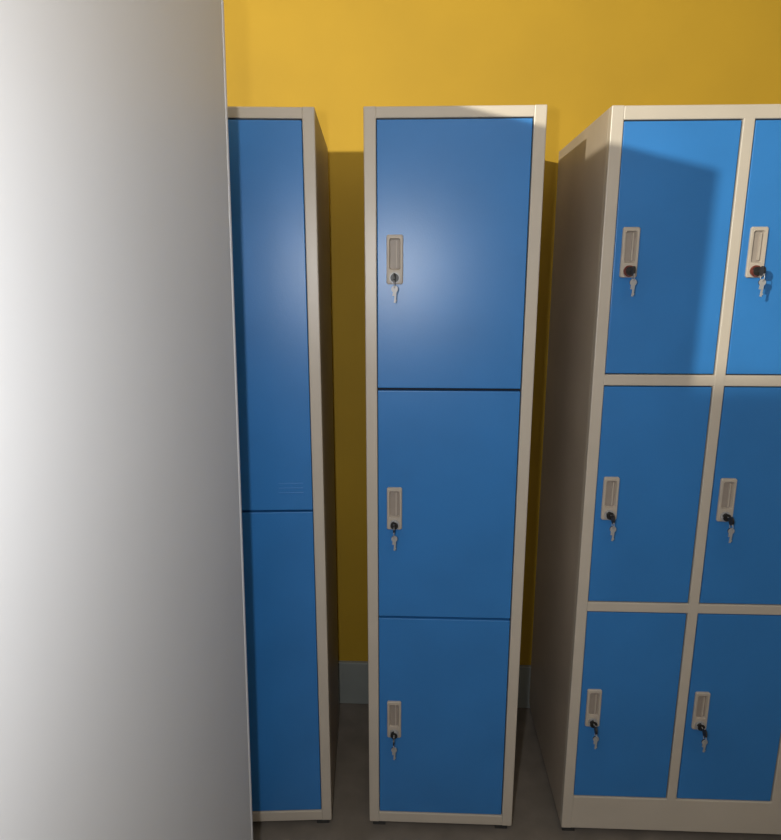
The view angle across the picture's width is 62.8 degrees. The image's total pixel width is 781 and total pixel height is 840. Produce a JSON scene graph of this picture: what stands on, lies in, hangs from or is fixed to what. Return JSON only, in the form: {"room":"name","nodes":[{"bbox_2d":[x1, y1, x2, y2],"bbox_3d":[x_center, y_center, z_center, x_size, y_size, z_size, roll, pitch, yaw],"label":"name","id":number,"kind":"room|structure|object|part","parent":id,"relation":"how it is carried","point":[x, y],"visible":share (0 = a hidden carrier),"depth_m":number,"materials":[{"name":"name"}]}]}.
{"room":"changing room","nodes":[
{"label":"changing room","id":0,"kind":"room"},
{"bbox_2d":[223,0,780,664],"bbox_3d":[0.608,-0.327,2.035,4.550,2.750,0.100,1,13,2],"label":"wall","id":1,"kind":"structure","parent":0,"point":[579,59],"depth_m":1.85,"materials":[{"name":"yellow paint"}]},
{"bbox_2d":[338,661,530,707],"bbox_3d":[0.606,0.947,2.264,4.350,0.165,0.015,1,13,2],"label":"baseboard","id":2,"kind":"structure","parent":1,"relation":"attached to","point":[352,675],"depth_m":2.28,"materials":[{"name":"grey"}]},
{"bbox_2d":[253,703,780,839],"bbox_3d":[0.513,1.584,0.045,4.550,0.100,4.830,1,13,2],"label":"floor","id":3,"kind":"structure","parent":0,"point":[534,811],"depth_m":1.81,"materials":[{"name":"concrete"}]},
{"bbox_2d":[0,0,252,839],"bbox_3d":[-0.541,0.343,0.870,0.484,1.958,0.898,1,13,2],"label":"tall cabinet","id":4,"kind":"object","parent":3,"relation":"on","point":[124,708],"visible":1,"depth_m":0.73,"materials":[{"name":"white metal"}]},
{"bbox_3d":[-0.514,0.245,1.302,0.466,1.958,0.012,1,13,2],"label":"corner trim","id":5,"kind":"part","parent":4,"relation":"part of","materials":[{"name":"white metal"}]},
{"bbox_2d":[227,106,338,822],"bbox_3d":[-0.364,0.190,1.774,0.387,1.858,0.506,0,13,-2],"label":"locker","id":6,"kind":"object","parent":3,"relation":"on","point":[278,156],"visible":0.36,"depth_m":1.56,"materials":[{"name":"blue metal"}]},
{"bbox_3d":[-0.357,-0.214,1.482,0.331,0.891,0.018,0,13,-2],"label":"door","id":7,"kind":"part","parent":6,"relation":"part of","materials":[{"name":"blue metal"}]},
{"bbox_3d":[-0.357,0.651,1.678,0.331,0.873,0.018,0,13,-2],"label":"door","id":8,"kind":"part","parent":6,"relation":"part of","materials":[{"name":"blue metal"}]},
{"bbox_2d":[363,105,546,828],"bbox_3d":[0.145,0.191,1.768,0.391,1.858,0.506,1,13,2],"label":"locker","id":9,"kind":"object","parent":3,"relation":"on","point":[453,195],"visible":1,"depth_m":1.53,"materials":[{"name":"blue metal"}]},
{"bbox_3d":[0.010,0.794,1.697,0.037,0.108,0.007,1,13,2],"label":"handle plate","id":10,"kind":"part","parent":9,"relation":"part of","materials":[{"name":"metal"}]},
{"bbox_3d":[0.010,0.217,1.567,0.037,0.108,0.007,1,13,2],"label":"handle plate","id":11,"kind":"part","parent":9,"relation":"part of","materials":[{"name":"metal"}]},
{"bbox_3d":[0.010,-0.360,1.436,0.037,0.108,0.007,1,13,2],"label":"handle plate","id":12,"kind":"part","parent":9,"relation":"part of","materials":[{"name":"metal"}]},
{"bbox_3d":[0.137,0.792,1.704,0.334,0.586,0.018,1,13,2],"label":"door","id":13,"kind":"part","parent":9,"relation":"part of","materials":[{"name":"blue metal"}]},
{"bbox_3d":[0.137,0.215,1.573,0.334,0.585,0.018,1,13,2],"label":"door","id":14,"kind":"part","parent":9,"relation":"part of","materials":[{"name":"blue metal"}]},
{"bbox_3d":[0.137,-0.361,1.443,0.334,0.585,0.018,1,13,2],"label":"door","id":15,"kind":"part","parent":9,"relation":"part of","materials":[{"name":"blue metal"}]},
{"bbox_2d":[529,104,780,833],"bbox_3d":[0.902,0.192,1.768,0.850,1.855,0.566,1,13,2],"label":"locker","id":16,"kind":"object","parent":3,"relation":"on","point":[655,694],"visible":1,"depth_m":1.56,"materials":[{"name":"blue metal"}]},
{"bbox_3d":[0.528,0.750,1.666,0.037,0.108,0.007,1,13,2],"label":"handle plate","id":17,"kind":"part","parent":16,"relation":"part of","materials":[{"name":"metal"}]},
{"bbox_3d":[0.528,0.189,1.539,0.037,0.108,0.007,1,13,2],"label":"handle plate","id":18,"kind":"part","parent":16,"relation":"part of","materials":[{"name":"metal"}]},
{"bbox_3d":[0.528,-0.370,1.413,0.037,0.108,0.007,1,13,2],"label":"handle plate","id":19,"kind":"part","parent":16,"relation":"part of","materials":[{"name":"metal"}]},
{"bbox_3d":[0.619,0.748,1.674,0.245,0.545,0.018,1,13,2],"label":"door","id":20,"kind":"part","parent":16,"relation":"part of","materials":[{"name":"blue metal"}]},
{"bbox_3d":[0.619,0.187,1.547,0.245,0.545,0.018,1,13,2],"label":"door","id":21,"kind":"part","parent":16,"relation":"part of","materials":[{"name":"blue metal"}]},
{"bbox_3d":[0.619,-0.371,1.421,0.245,0.540,0.018,1,13,2],"label":"door","id":22,"kind":"part","parent":16,"relation":"part of","materials":[{"name":"blue metal"}]},
{"bbox_3d":[0.803,0.752,1.655,0.037,0.108,0.007,1,13,2],"label":"handle plate","id":23,"kind":"part","parent":16,"relation":"part of","materials":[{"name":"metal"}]},
{"bbox_3d":[0.803,0.191,1.528,0.037,0.108,0.007,1,13,2],"label":"handle plate","id":24,"kind":"part","parent":16,"relation":"part of","materials":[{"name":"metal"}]},
{"bbox_3d":[0.893,0.750,1.663,0.245,0.545,0.018,1,13,2],"label":"door","id":25,"kind":"part","parent":16,"relation":"part of","materials":[{"name":"blue metal"}]},
{"bbox_3d":[0.893,0.189,1.536,0.245,0.545,0.018,1,13,2],"label":"door","id":26,"kind":"part","parent":16,"relation":"part of","materials":[{"name":"blue metal"}]},
{"bbox_3d":[0.893,-0.369,1.410,0.245,0.540,0.018,1,13,2],"label":"door","id":27,"kind":"part","parent":16,"relation":"part of","materials":[{"name":"blue metal"}]},
{"bbox_3d":[0.803,-0.367,1.402,0.037,0.108,0.007,1,13,2],"label":"handle plate","id":28,"kind":"part","parent":16,"relation":"part of","materials":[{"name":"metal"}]}
]}

